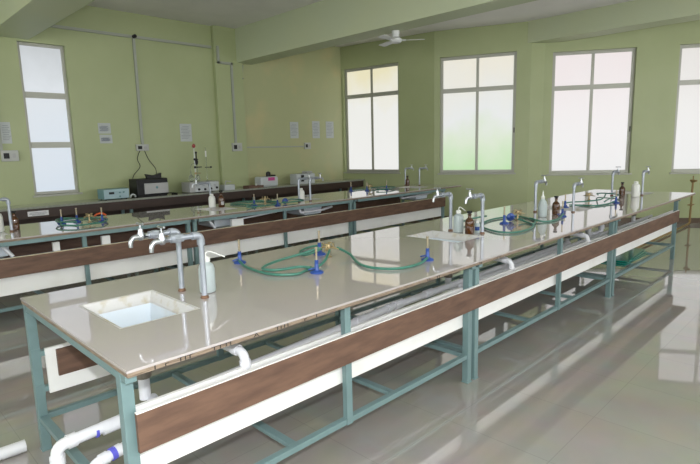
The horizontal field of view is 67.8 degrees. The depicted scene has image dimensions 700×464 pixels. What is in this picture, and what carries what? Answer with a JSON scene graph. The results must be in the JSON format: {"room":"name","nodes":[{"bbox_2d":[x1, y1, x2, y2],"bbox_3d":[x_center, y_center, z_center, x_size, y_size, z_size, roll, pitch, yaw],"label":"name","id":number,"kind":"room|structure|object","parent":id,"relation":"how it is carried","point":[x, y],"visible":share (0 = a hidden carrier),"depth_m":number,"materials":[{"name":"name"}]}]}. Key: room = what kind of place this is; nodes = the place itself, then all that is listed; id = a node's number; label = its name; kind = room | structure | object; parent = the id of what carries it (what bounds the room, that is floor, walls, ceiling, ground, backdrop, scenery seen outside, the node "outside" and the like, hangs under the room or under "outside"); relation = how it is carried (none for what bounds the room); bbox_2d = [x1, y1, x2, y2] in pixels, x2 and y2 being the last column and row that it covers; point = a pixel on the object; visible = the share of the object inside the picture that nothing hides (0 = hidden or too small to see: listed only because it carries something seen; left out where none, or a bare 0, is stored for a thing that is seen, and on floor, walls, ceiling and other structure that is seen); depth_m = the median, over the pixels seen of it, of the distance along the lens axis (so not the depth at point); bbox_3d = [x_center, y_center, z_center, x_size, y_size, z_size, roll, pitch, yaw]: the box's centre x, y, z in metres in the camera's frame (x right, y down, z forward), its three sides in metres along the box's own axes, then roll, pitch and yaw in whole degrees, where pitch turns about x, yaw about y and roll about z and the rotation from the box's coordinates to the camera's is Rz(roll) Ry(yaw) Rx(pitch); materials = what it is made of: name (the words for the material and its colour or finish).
{"room":"science classroom","nodes":[
{"label":"science classroom","id":0,"kind":"room"},
{"bbox_2d":[0,5,219,206],"bbox_3d":[-4.862,-1.575,8.011,0.220,4.080,13.040,8,13,44],"label":"wall","id":1,"kind":"structure","parent":0,"point":[176,81],"depth_m":8.79,"materials":[{"name":"green paint"}]},
{"bbox_2d":[0,122,11,143],"bbox_3d":[-5.062,-1.459,7.662,0.008,0.310,0.130,8,13,44],"label":"paper notice","id":2,"kind":"object","parent":1,"relation":"attached to","point":[5,128],"visible":1,"depth_m":7.66,"materials":[{"name":"grey paper"}]},
{"bbox_2d":[0,150,18,161],"bbox_3d":[-5.031,-1.127,7.706,0.052,0.160,0.220,8,13,44],"label":"switch box","id":3,"kind":"object","parent":1,"relation":"attached to","point":[6,155],"visible":1,"depth_m":7.68,"materials":[{"name":"grey plastic"}]},
{"bbox_2d":[0,0,94,39],"bbox_3d":[-0.826,-2.600,3.475,11.650,0.640,0.590,8,13,44],"label":"beam","id":4,"kind":"structure","parent":1,"relation":"attached to","point":[20,19],"depth_m":6.48,"materials":[{"name":"green paint"}]},
{"bbox_2d":[17,41,82,197],"bbox_3d":[-4.669,-1.718,8.084,0.145,2.310,0.710,8,13,44],"label":"window","id":5,"kind":"structure","parent":1,"relation":"in","point":[42,66],"depth_m":8.11,"materials":[{"name":"white glass"}]},
{"bbox_2d":[98,123,110,133],"bbox_3d":[-4.070,-1.719,8.633,0.008,0.170,0.200,8,13,44],"label":"paper notice","id":6,"kind":"object","parent":1,"relation":"attached to","point":[103,128],"visible":1,"depth_m":8.63,"materials":[{"name":"grey paper"}]},
{"bbox_2d":[99,135,112,142],"bbox_3d":[-4.059,-1.547,8.667,0.008,0.140,0.200,8,13,44],"label":"paper notice","id":7,"kind":"object","parent":1,"relation":"attached to","point":[103,138],"visible":1,"depth_m":8.66,"materials":[{"name":"grey paper"}]},
{"bbox_2d":[51,25,210,47],"bbox_3d":[-3.672,-3.300,8.799,0.035,0.044,2.964,8,13,44],"label":"conduit","id":8,"kind":"object","parent":1,"relation":"attached to","point":[52,26],"visible":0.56,"depth_m":8.70,"materials":[{"name":"grey plastic"}]},
{"bbox_2d":[132,38,143,143],"bbox_3d":[-3.643,-2.408,8.949,0.035,1.794,0.044,8,13,44],"label":"conduit","id":9,"kind":"object","parent":1,"relation":"attached to","point":[133,39],"visible":1,"depth_m":8.93,"materials":[{"name":"grey plastic"}]},
{"bbox_2d":[135,144,148,150],"bbox_3d":[-3.623,-1.473,9.086,0.052,0.110,0.220,8,13,44],"label":"switch box","id":10,"kind":"object","parent":1,"relation":"attached to","point":[139,147],"visible":1,"depth_m":9.07,"materials":[{"name":"grey plastic"}]},
{"bbox_2d":[179,124,191,140],"bbox_3d":[-3.042,-1.842,9.657,0.008,0.320,0.230,8,13,44],"label":"paper notice","id":11,"kind":"object","parent":1,"relation":"attached to","point":[185,129],"visible":1,"depth_m":9.65,"materials":[{"name":"grey paper"}]},
{"bbox_2d":[216,46,236,142],"bbox_3d":[-2.381,-2.635,10.069,0.035,1.819,0.324,8,13,44],"label":"conduit","id":12,"kind":"object","parent":1,"relation":"attached to","point":[217,47],"visible":1,"depth_m":10.13,"materials":[{"name":"grey plastic"}]},
{"bbox_2d":[210,25,248,187],"bbox_3d":[-2.336,-1.976,10.295,0.090,3.930,0.610,8,13,44],"label":"pillar","id":13,"kind":"structure","parent":1,"relation":"attached to","point":[233,165],"depth_m":10.16,"materials":[{"name":"green paint"}]},
{"bbox_2d":[231,143,241,150],"bbox_3d":[-2.240,-1.685,10.330,0.052,0.160,0.220,8,13,44],"label":"switch box","id":14,"kind":"object","parent":1,"relation":"attached to","point":[235,146],"visible":1,"depth_m":10.31,"materials":[{"name":"grey plastic"}]},
{"bbox_2d":[235,0,536,64],"bbox_3d":[2.009,-3.117,6.278,11.650,0.640,0.470,8,13,44],"label":"beam","id":15,"kind":"structure","parent":1,"relation":"attached to","point":[322,24],"depth_m":8.15,"materials":[{"name":"green paint"}]},
{"bbox_2d":[242,46,343,184],"bbox_3d":[-1.167,-2.198,11.506,0.012,3.930,2.785,8,13,44],"label":"wall","id":16,"kind":"structure","parent":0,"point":[304,88],"depth_m":11.39,"materials":[{"name":"green paint"}]},
{"bbox_2d":[247,146,303,147],"bbox_3d":[-1.578,-1.817,11.117,0.022,0.028,1.543,8,13,44],"label":"conduit","id":17,"kind":"object","parent":16,"relation":"attached to","point":[259,146],"visible":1,"depth_m":11.04,"materials":[{"name":"grey plastic"}]},
{"bbox_2d":[290,122,298,137],"bbox_3d":[-1.223,-2.235,11.430,0.008,0.350,0.230,8,13,44],"label":"paper notice","id":18,"kind":"object","parent":16,"relation":"attached to","point":[294,133],"visible":1,"depth_m":11.42,"materials":[{"name":"grey paper"}]},
{"bbox_2d":[312,121,319,137],"bbox_3d":[-0.775,-2.332,11.871,0.008,0.380,0.220,8,13,44],"label":"paper notice","id":19,"kind":"object","parent":16,"relation":"attached to","point":[315,124],"visible":1,"depth_m":11.86,"materials":[{"name":"grey paper"}]},
{"bbox_2d":[326,121,333,137],"bbox_3d":[-0.472,-2.387,12.171,0.008,0.380,0.240,8,13,44],"label":"paper notice","id":20,"kind":"object","parent":16,"relation":"attached to","point":[329,125],"visible":1,"depth_m":12.17,"materials":[{"name":"grey paper"}]},
{"bbox_2d":[0,221,699,463],"bbox_3d":[2.006,0.553,6.735,13.400,0.150,21.200,8,13,44],"label":"floor","id":21,"kind":"structure","parent":0,"point":[597,379],"depth_m":3.40,"materials":[{"name":"grey tile"}]},
{"bbox_2d":[0,440,26,459],"bbox_3d":[-2.067,1.210,2.543,0.841,0.064,0.068,-10,12,-42],"label":"pipe","id":22,"kind":"object","parent":21,"relation":"on","point":[13,449],"visible":1,"depth_m":2.77,"materials":[{"name":"white plastic"}]},
{"bbox_2d":[0,179,364,225],"bbox_3d":[-4.283,-0.033,8.127,0.530,0.870,12.622,8,13,44],"label":"bench","id":23,"kind":"object","parent":21,"relation":"on","point":[182,199],"visible":0.43,"depth_m":8.89,"materials":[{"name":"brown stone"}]},
{"bbox_2d":[27,210,48,216],"bbox_3d":[-4.501,-0.270,7.521,0.004,0.070,0.270,8,13,44],"label":"name card","id":24,"kind":"object","parent":23,"relation":"attached to","point":[44,212],"visible":1,"depth_m":7.52,"materials":[{"name":"white paper"}]},
{"bbox_2d":[97,188,128,199],"bbox_3d":[-3.811,-0.615,8.402,0.283,0.170,0.400,8,13,44],"label":"colorimeter","id":25,"kind":"object","parent":23,"relation":"on","point":[109,193],"visible":0.99,"depth_m":8.30,"materials":[{"name":"teal"}]},
{"bbox_2d":[129,151,168,197],"bbox_3d":[-3.479,-1.012,8.896,0.570,0.782,0.580,8,13,44],"label":"instrument","id":26,"kind":"object","parent":23,"relation":"on","point":[151,185],"visible":0.94,"depth_m":8.73,"materials":[{"name":"black plastic"}]},
{"bbox_2d":[181,180,218,192],"bbox_3d":[-2.720,-0.831,9.496,0.338,0.180,0.580,8,13,44],"label":"mantle","id":27,"kind":"object","parent":23,"relation":"on","point":[186,186],"visible":0.79,"depth_m":9.36,"materials":[{"name":"silver metal"}]},
{"bbox_2d":[188,144,201,181],"bbox_3d":[-2.816,-1.249,9.402,0.120,0.680,0.272,4,11,33],"label":"apparatus","id":28,"kind":"object","parent":27,"relation":"on","point":[191,177],"visible":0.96,"depth_m":9.39,"materials":[{"name":"silver metal"}]},
{"bbox_2d":[220,181,234,189],"bbox_3d":[-2.325,-0.888,9.860,0.180,0.178,0.220,8,13,44],"label":"meter","id":29,"kind":"object","parent":23,"relation":"on","point":[225,186],"visible":0.99,"depth_m":9.81,"materials":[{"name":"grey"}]},
{"bbox_2d":[243,184,263,188],"bbox_3d":[-1.893,-0.904,10.209,0.180,0.080,0.360,8,13,44],"label":"tray","id":30,"kind":"object","parent":23,"relation":"on","point":[255,185],"visible":1,"depth_m":10.18,"materials":[{"name":"white plastic"}]},
{"bbox_2d":[255,171,277,186],"bbox_3d":[-1.690,-1.070,10.518,0.245,0.300,0.420,8,13,44],"label":"colorimeter","id":31,"kind":"object","parent":23,"relation":"on","point":[269,180],"visible":0.98,"depth_m":10.43,"materials":[{"name":"grey plastic"}]},
{"bbox_2d":[290,171,314,183],"bbox_3d":[-1.019,-1.173,11.183,0.246,0.260,0.500,8,13,44],"label":"spectrometer","id":32,"kind":"object","parent":23,"relation":"on","point":[293,177],"visible":0.84,"depth_m":11.06,"materials":[{"name":"grey plastic"}]},
{"bbox_2d":[0,184,461,312],"bbox_3d":[-1.020,-0.014,7.575,1.070,0.850,7.850,8,13,44],"label":"laboratory bench","id":33,"kind":"object","parent":21,"relation":"on","point":[34,257],"visible":0.82,"depth_m":6.27,"materials":[{"name":"beige stone"}]},
{"bbox_2d":[0,213,3,231],"bbox_3d":[-3.501,-0.111,5.155,0.115,0.224,0.115,8,13,44],"label":"plastic bottle","id":34,"kind":"object","parent":33,"relation":"on","point":[1,216],"visible":1,"depth_m":5.15,"materials":[{"name":"white plastic"}]},
{"bbox_2d":[0,232,9,257],"bbox_3d":[-3.545,0.142,5.030,0.459,0.231,0.379,8,13,44],"label":"sink","id":35,"kind":"object","parent":33,"relation":"in","point":[2,253],"depth_m":4.99,"materials":[{"name":"white ceramic"}]},
{"bbox_2d":[0,197,13,231],"bbox_3d":[-3.448,-0.183,5.056,0.072,0.395,0.288,8,13,44],"label":"water tap","id":36,"kind":"object","parent":33,"relation":"on","point":[7,200],"visible":1,"depth_m":5.13,"materials":[{"name":"grey metal"}]},
{"bbox_2d":[11,211,19,229],"bbox_3d":[-3.402,-0.118,5.283,0.076,0.194,0.076,8,13,44],"label":"bottle","id":37,"kind":"object","parent":33,"relation":"on","point":[15,220],"visible":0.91,"depth_m":5.26,"materials":[{"name":"brown glass"}]},
{"bbox_2d":[55,217,77,222],"bbox_3d":[-3.062,-0.126,5.620,0.221,0.016,0.483,-6,10,-26],"label":"gas hose","id":38,"kind":"object","parent":33,"relation":"on","point":[64,217],"visible":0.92,"depth_m":5.49,"materials":[{"name":"green rubber"}]},
{"bbox_2d":[60,217,107,225],"bbox_3d":[-2.899,-0.116,5.650,0.644,0.016,0.517,8,13,44],"label":"gas hose","id":39,"kind":"object","parent":33,"relation":"on","point":[61,224],"visible":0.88,"depth_m":5.42,"materials":[{"name":"green rubber"}]},
{"bbox_2d":[192,178,210,195],"bbox_3d":[-1.982,-0.526,6.981,0.072,0.395,0.288,8,13,44],"label":"water tap","id":40,"kind":"object","parent":33,"relation":"on","point":[196,182],"visible":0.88,"depth_m":6.96,"materials":[{"name":"grey metal"}]},
{"bbox_2d":[208,194,215,207],"bbox_3d":[-1.851,-0.421,6.985,0.092,0.179,0.092,8,13,44],"label":"plastic bottle","id":41,"kind":"object","parent":33,"relation":"on","point":[212,202],"visible":1,"depth_m":6.95,"materials":[{"name":"white plastic"}]},
{"bbox_2d":[197,207,237,227],"bbox_3d":[-1.739,-0.188,6.815,0.459,0.231,0.379,8,13,44],"label":"sink","id":42,"kind":"object","parent":33,"relation":"in","point":[220,223],"depth_m":6.72,"materials":[{"name":"white ceramic"}]},
{"bbox_2d":[218,190,224,206],"bbox_3d":[-1.724,-0.443,6.968,0.088,0.223,0.087,8,13,44],"label":"bottle","id":43,"kind":"object","parent":33,"relation":"on","point":[221,201],"visible":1,"depth_m":6.94,"materials":[{"name":"brown glass"}]},
{"bbox_2d":[0,184,461,240],"bbox_3d":[-1.030,-0.428,7.509,1.070,0.010,7.850,8,13,44],"label":"countertop","id":44,"kind":"structure","parent":33,"relation":"on","point":[51,227],"depth_m":6.33,"materials":[{"name":"beige stone"}]},
{"bbox_2d":[230,200,280,204],"bbox_3d":[-1.318,-0.403,7.295,0.784,0.016,0.555,8,13,44],"label":"gas hose","id":45,"kind":"object","parent":33,"relation":"on","point":[249,200],"visible":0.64,"depth_m":7.44,"materials":[{"name":"green rubber"}]},
{"bbox_2d":[246,201,279,207],"bbox_3d":[-1.172,-0.384,7.048,0.445,0.016,0.792,-3,9,-9],"label":"gas hose","id":46,"kind":"object","parent":33,"relation":"on","point":[250,205],"visible":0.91,"depth_m":6.89,"materials":[{"name":"green rubber"}]},
{"bbox_2d":[300,188,304,200],"bbox_3d":[-0.707,-0.543,7.556,0.095,0.185,0.095,8,13,44],"label":"plastic bottle","id":47,"kind":"object","parent":33,"relation":"on","point":[302,194],"visible":0.6,"depth_m":7.52,"materials":[{"name":"white plastic"}]},
{"bbox_2d":[287,198,320,215],"bbox_3d":[-0.695,-0.378,7.847,0.459,0.231,0.379,8,13,44],"label":"sink","id":48,"kind":"object","parent":33,"relation":"in","point":[295,212],"depth_m":7.75,"materials":[{"name":"white ceramic"}]},
{"bbox_2d":[297,173,312,201],"bbox_3d":[-0.644,-0.642,7.506,0.072,0.395,0.288,8,13,44],"label":"water tap","id":49,"kind":"object","parent":33,"relation":"on","point":[308,177],"visible":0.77,"depth_m":7.42,"materials":[{"name":"grey metal"}]},
{"bbox_2d":[308,173,323,200],"bbox_3d":[-0.489,-0.657,7.575,0.072,0.395,0.288,8,13,44],"label":"water tap","id":50,"kind":"object","parent":33,"relation":"on","point":[319,177],"visible":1,"depth_m":7.50,"materials":[{"name":"grey metal"}]},
{"bbox_2d":[399,186,426,199],"bbox_3d":[1.173,-0.718,9.695,0.459,0.231,0.379,8,13,44],"label":"sink","id":51,"kind":"object","parent":33,"relation":"in","point":[424,196],"depth_m":9.62,"materials":[{"name":"white ceramic"}]},
{"bbox_2d":[20,189,695,463],"bbox_3d":[1.530,0.285,5.051,1.370,0.933,8.150,8,13,44],"label":"laboratory bench","id":52,"kind":"object","parent":21,"relation":"on","point":[130,328],"depth_m":2.81,"materials":[{"name":"beige stone"}]},
{"bbox_2d":[99,303,174,327],"bbox_3d":[-1.021,0.505,2.545,0.492,0.176,0.352,8,13,44],"label":"sink basin","id":53,"kind":"object","parent":52,"relation":"in","point":[127,314],"depth_m":2.72,"materials":[{"name":"white ceramic"}]},
{"bbox_2d":[128,222,185,291],"bbox_3d":[-0.989,0.137,2.679,0.072,0.395,0.288,7,12,42],"label":"water tap","id":54,"kind":"object","parent":52,"relation":"on","point":[153,234],"visible":0.84,"depth_m":2.71,"materials":[{"name":"grey metal"}]},
{"bbox_2d":[128,222,147,247],"bbox_3d":[-1.058,0.014,2.588,0.072,0.121,0.096,8,13,44],"label":"tap","id":55,"kind":"object","parent":54,"relation":"on","point":[140,236],"depth_m":2.58,"materials":[{"name":"silver metal"}]},
{"bbox_2d":[149,225,208,298],"bbox_3d":[-0.830,0.156,2.535,0.072,0.395,0.288,8,13,44],"label":"water tap","id":56,"kind":"object","parent":52,"relation":"on","point":[175,238],"visible":1,"depth_m":2.57,"materials":[{"name":"grey metal"}]},
{"bbox_2d":[149,225,168,252],"bbox_3d":[-0.901,0.033,2.446,0.072,0.121,0.096,8,13,44],"label":"tap","id":57,"kind":"object","parent":56,"relation":"on","point":[161,240],"depth_m":2.44,"materials":[{"name":"silver metal"}]},
{"bbox_2d":[198,251,224,292],"bbox_3d":[-0.737,0.205,2.768,0.084,0.219,0.144,6,12,39],"label":"wash bottle","id":58,"kind":"object","parent":52,"relation":"on","point":[210,270],"visible":0.72,"depth_m":2.72,"materials":[{"name":"white plastic"}]},
{"bbox_2d":[232,239,245,263],"bbox_3d":[-0.732,0.128,3.445,0.082,0.158,0.082,0,9,10],"label":"burner","id":59,"kind":"object","parent":52,"relation":"on","point":[238,240],"visible":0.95,"depth_m":3.44,"materials":[{"name":"blue metal"}]},
{"bbox_2d":[238,249,330,275],"bbox_3d":[-0.405,0.195,3.257,0.615,0.067,0.440,-3,9,-7],"label":"gas hose","id":60,"kind":"object","parent":52,"relation":"on","point":[329,250],"visible":0.94,"depth_m":3.13,"materials":[{"name":"green rubber"}]},
{"bbox_2d":[261,247,319,270],"bbox_3d":[-0.375,0.168,3.320,0.310,0.062,0.471,-1,9,4],"label":"gas hose","id":61,"kind":"object","parent":52,"relation":"on","point":[263,268],"visible":0.98,"depth_m":3.20,"materials":[{"name":"green rubber"}]},
{"bbox_2d":[299,244,322,255],"bbox_3d":[-0.281,0.115,3.744,0.171,0.067,0.375,-2,9,-1],"label":"gas hose","id":62,"kind":"object","parent":52,"relation":"on","point":[311,246],"visible":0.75,"depth_m":3.71,"materials":[{"name":"green rubber"}]},
{"bbox_2d":[308,247,323,273],"bbox_3d":[-0.201,0.168,3.116,0.082,0.158,0.082,-10,12,-43],"label":"burner","id":63,"kind":"object","parent":52,"relation":"on","point":[316,270],"visible":1,"depth_m":3.11,"materials":[{"name":"blue metal"}]},
{"bbox_2d":[313,230,325,255],"bbox_3d":[-0.217,0.075,3.660,0.088,0.171,0.088,-7,10,-30],"label":"burner","id":64,"kind":"object","parent":52,"relation":"on","point":[319,253],"visible":0.73,"depth_m":3.65,"materials":[{"name":"blue metal"}]},
{"bbox_2d":[320,242,338,257],"bbox_3d":[-0.148,0.123,3.578,0.112,0.098,0.112,-6,10,-28],"label":"gas valve","id":65,"kind":"object","parent":52,"relation":"on","point":[328,246],"visible":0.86,"depth_m":3.56,"materials":[{"name":"gold metal"}]},
{"bbox_2d":[20,189,695,373],"bbox_3d":[1.574,-0.098,5.044,1.370,0.010,8.000,8,13,44],"label":"countertop","id":66,"kind":"structure","parent":52,"relation":"on","point":[245,302],"depth_m":2.93,"materials":[{"name":"beige stone"}]},
{"bbox_2d":[336,246,427,269],"bbox_3d":[0.147,0.169,3.334,0.643,0.067,0.332,2,10,22],"label":"gas hose","id":67,"kind":"object","parent":52,"relation":"on","point":[340,249],"visible":0.99,"depth_m":3.21,"materials":[{"name":"green rubber"}]},
{"bbox_2d":[420,236,433,260],"bbox_3d":[0.505,0.106,3.395,0.082,0.158,0.082,-4,9,-17],"label":"burner","id":68,"kind":"object","parent":52,"relation":"on","point":[427,237],"visible":0.96,"depth_m":3.39,"materials":[{"name":"blue metal"}]},
{"bbox_2d":[432,187,452,230],"bbox_3d":[0.792,-0.190,4.453,0.072,0.395,0.288,8,13,44],"label":"water tap","id":69,"kind":"object","parent":52,"relation":"on","point":[442,194],"visible":1,"depth_m":4.50,"materials":[{"name":"grey metal"}]},
{"bbox_2d":[432,187,440,201],"bbox_3d":[0.721,-0.313,4.364,0.072,0.121,0.096,8,13,44],"label":"tap","id":70,"kind":"object","parent":69,"relation":"on","point":[437,195],"depth_m":4.36,"materials":[{"name":"silver metal"}]},
{"bbox_2d":[430,238,461,242],"bbox_3d":[0.784,0.176,4.330,0.492,0.176,0.352,8,13,44],"label":"sink basin","id":71,"kind":"object","parent":52,"relation":"in","point":[457,240],"depth_m":4.46,"materials":[{"name":"white ceramic"}]},
{"bbox_2d":[453,207,464,232],"bbox_3d":[0.943,-0.110,4.487,0.084,0.219,0.144,3,10,28],"label":"wash bottle","id":72,"kind":"object","parent":52,"relation":"on","point":[458,217],"visible":1,"depth_m":4.43,"materials":[{"name":"white plastic"}]},
{"bbox_2d":[465,211,473,233],"bbox_3d":[1.004,-0.081,4.375,0.076,0.194,0.076,8,13,44],"label":"bottle","id":73,"kind":"object","parent":52,"relation":"on","point":[469,222],"visible":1,"depth_m":4.35,"materials":[{"name":"orange glass"}]},
{"bbox_2d":[465,188,484,233],"bbox_3d":[1.022,-0.166,4.268,0.072,0.395,0.288,8,13,44],"label":"water tap","id":74,"kind":"object","parent":52,"relation":"on","point":[470,196],"visible":1,"depth_m":4.32,"materials":[{"name":"grey metal"}]},
{"bbox_2d":[465,188,473,203],"bbox_3d":[0.951,-0.289,4.179,0.072,0.121,0.096,8,13,44],"label":"tap","id":75,"kind":"object","parent":74,"relation":"on","point":[470,196],"depth_m":4.18,"materials":[{"name":"silver metal"}]},
{"bbox_2d":[475,220,479,232],"bbox_3d":[1.083,-0.047,4.431,0.039,0.106,0.039,8,13,44],"label":"bottle","id":76,"kind":"object","parent":52,"relation":"on","point":[477,225],"visible":1,"depth_m":4.42,"materials":[{"name":"white plastic"}]},
{"bbox_2d":[480,216,535,233],"bbox_3d":[1.468,-0.088,4.836,0.479,0.038,1.070,3,10,24],"label":"gas hose","id":77,"kind":"object","parent":52,"relation":"on","point":[534,222],"visible":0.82,"depth_m":4.59,"materials":[{"name":"green rubber"}]},
{"bbox_2d":[513,209,524,219],"bbox_3d":[1.654,-0.170,5.136,0.112,0.098,0.112,4,11,32],"label":"gas valve","id":78,"kind":"object","parent":52,"relation":"on","point":[517,212],"visible":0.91,"depth_m":5.13,"materials":[{"name":"gold metal"}]},
{"bbox_2d":[533,175,547,211],"bbox_3d":[2.106,-0.430,5.753,0.072,0.395,0.288,8,13,44],"label":"water tap","id":79,"kind":"object","parent":52,"relation":"on","point":[544,180],"visible":1,"depth_m":5.67,"materials":[{"name":"grey metal"}]},
{"bbox_2d":[538,191,546,216],"bbox_3d":[1.955,-0.287,5.283,0.090,0.268,0.090,8,13,44],"label":"wash bottle","id":80,"kind":"object","parent":52,"relation":"on","point":[542,206],"visible":1,"depth_m":5.26,"materials":[{"name":"white plastic"}]},
{"bbox_2d":[529,213,563,221],"bbox_3d":[1.979,-0.137,5.067,0.491,0.038,0.170,-7,10,-29],"label":"gas hose","id":81,"kind":"object","parent":52,"relation":"on","point":[558,218],"visible":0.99,"depth_m":4.96,"materials":[{"name":"green rubber"}]},
{"bbox_2d":[552,196,559,214],"bbox_3d":[2.158,-0.281,5.453,0.076,0.194,0.077,8,13,44],"label":"bottle","id":82,"kind":"object","parent":52,"relation":"on","point":[556,205],"visible":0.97,"depth_m":5.43,"materials":[{"name":"orange glass"}]},
{"bbox_2d":[571,177,583,212],"bbox_3d":[2.471,-0.406,5.646,0.066,0.363,0.265,8,13,44],"label":"water tap","id":83,"kind":"object","parent":52,"relation":"on","point":[580,182],"visible":1,"depth_m":5.57,"materials":[{"name":"grey metal"}]},
{"bbox_2d":[566,194,605,202],"bbox_3d":[2.883,-0.398,6.375,1.026,0.069,0.152,-7,11,-30],"label":"gas hose","id":84,"kind":"object","parent":52,"relation":"on","point":[605,194],"visible":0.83,"depth_m":6.38,"materials":[{"name":"green rubber"}]},
{"bbox_2d":[569,201,614,205],"bbox_3d":[2.885,-0.330,6.136,0.747,0.038,0.140,-5,10,-21],"label":"gas hose","id":85,"kind":"object","parent":52,"relation":"on","point":[612,201],"visible":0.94,"depth_m":6.11,"materials":[{"name":"green rubber"}]},
{"bbox_2d":[610,166,620,195],"bbox_3d":[3.725,-0.717,7.304,0.072,0.395,0.288,8,13,44],"label":"water tap","id":86,"kind":"object","parent":52,"relation":"on","point":[617,170],"visible":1,"depth_m":7.22,"materials":[{"name":"grey metal"}]},
{"bbox_2d":[619,182,624,195],"bbox_3d":[3.719,-0.585,7.116,0.076,0.194,0.076,8,13,44],"label":"bottle","id":87,"kind":"object","parent":52,"relation":"on","point":[622,188],"visible":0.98,"depth_m":7.09,"materials":[{"name":"orange glass"}]},
{"bbox_2d":[601,253,647,266],"bbox_3d":[3.188,0.300,6.354,0.560,0.010,0.900,8,13,44],"label":"sheet","id":88,"kind":"object","parent":52,"relation":"on","point":[644,254],"visible":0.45,"depth_m":6.03,"materials":[{"name":"teal"}]},
{"bbox_2d":[605,251,645,264],"bbox_3d":[3.216,0.280,6.408,0.560,0.010,0.900,7,12,42],"label":"sheet","id":89,"kind":"object","parent":88,"relation":"on","point":[643,252],"visible":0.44,"depth_m":6.04,"materials":[{"name":"teal"}]},
{"bbox_2d":[616,248,644,261],"bbox_3d":[3.244,0.260,6.462,0.560,0.010,0.900,6,12,40],"label":"sheet","id":90,"kind":"object","parent":89,"relation":"on","point":[629,255],"visible":0.44,"depth_m":6.28,"materials":[{"name":"teal"}]},
{"bbox_2d":[631,181,639,196],"bbox_3d":[3.854,-0.579,7.024,0.105,0.205,0.105,8,13,44],"label":"plastic bottle","id":91,"kind":"object","parent":52,"relation":"on","point":[635,188],"visible":1,"depth_m":6.99,"materials":[{"name":"white plastic"}]},
{"bbox_2d":[641,166,650,195],"bbox_3d":[4.107,-0.715,7.233,0.072,0.395,0.288,8,13,44],"label":"water tap","id":92,"kind":"object","parent":52,"relation":"on","point":[647,170],"visible":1,"depth_m":7.15,"materials":[{"name":"grey metal"}]},
{"bbox_2d":[635,176,696,247],"bbox_3d":[5.328,-0.392,8.693,0.129,0.922,3.260,8,13,44],"label":"gas pipe","id":93,"kind":"object","parent":21,"relation":"on","point":[693,180],"visible":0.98,"depth_m":9.72,"materials":[{"name":"brown"}]},
{"bbox_2d":[87,0,632,46],"bbox_3d":[1.907,-3.499,6.088,13.400,0.200,21.200,8,13,44],"label":"ceiling","id":94,"kind":"structure","parent":0,"point":[234,14],"depth_m":8.96,"materials":[{"name":"grey paint"}]},
{"bbox_2d":[378,30,424,46],"bbox_3d":[0.617,-2.901,7.739,0.780,0.179,0.752,8,13,44],"label":"ceiling fan","id":95,"kind":"object","parent":94,"relation":"hanging from","point":[395,39],"visible":1,"depth_m":7.70,"materials":[{"name":"white metal"}]},
{"bbox_2d":[340,31,433,202],"bbox_3d":[0.844,-2.329,11.861,2.497,4.080,0.220,5,11,36],"label":"wall","id":96,"kind":"structure","parent":0,"point":[414,58],"depth_m":11.34,"materials":[{"name":"green paint"}]},
{"bbox_2d":[343,63,400,173],"bbox_3d":[0.494,-2.565,11.996,1.580,2.420,0.155,5,11,36],"label":"window","id":97,"kind":"structure","parent":96,"relation":"in","point":[372,92],"depth_m":12.03,"materials":[{"name":"white glass"}]},
{"bbox_2d":[434,22,531,215],"bbox_3d":[2.714,-2.205,10.797,1.912,4.080,0.220,2,10,21],"label":"wall","id":98,"kind":"structure","parent":0,"point":[499,190],"depth_m":10.60,"materials":[{"name":"green paint"}]},
{"bbox_2d":[438,52,516,174],"bbox_3d":[2.613,-2.399,10.730,1.590,2.410,0.155,2,10,21],"label":"window","id":99,"kind":"structure","parent":98,"relation":"in","point":[478,92],"depth_m":10.76,"materials":[{"name":"white glass"}]},
{"bbox_2d":[527,43,545,201],"bbox_3d":[3.687,-2.179,10.489,0.297,4.080,0.220,-3,9,-12],"label":"wall","id":100,"kind":"structure","parent":0,"point":[538,49],"depth_m":10.37,"materials":[{"name":"green paint"}]},
{"bbox_2d":[540,20,699,217],"bbox_3d":[9.639,-2.126,9.245,11.800,4.080,0.220,1,9,12],"label":"wall","id":101,"kind":"structure","parent":0,"point":[657,56],"depth_m":10.02,"materials":[{"name":"green paint"}]},
{"bbox_2d":[547,48,635,175],"bbox_3d":[4.736,-2.327,10.236,1.558,2.400,0.155,1,9,12],"label":"window","id":102,"kind":"structure","parent":101,"relation":"in","point":[592,98],"depth_m":10.27,"materials":[{"name":"white glass"}]},
{"bbox_2d":[528,0,699,42],"bbox_3d":[6.287,-3.553,7.622,7.550,0.410,0.470,8,13,44],"label":"beam","id":103,"kind":"structure","parent":101,"relation":"attached to","point":[635,14],"depth_m":9.05,"materials":[{"name":"green paint"}]},
{"bbox_2d":[618,218,699,222],"bbox_3d":[9.510,-0.194,9.471,11.490,0.100,0.014,1,9,12],"label":"baseboard","id":104,"kind":"structure","parent":101,"relation":"attached to","point":[623,220],"depth_m":10.14,"materials":[{"name":"brown tile"}]},
{"bbox_2d":[669,44,699,173],"bbox_3d":[6.915,-2.303,9.754,1.560,2.400,0.155,1,9,12],"label":"window","id":105,"kind":"structure","parent":101,"relation":"in","point":[686,141],"depth_m":9.92,"materials":[{"name":"white glass"}]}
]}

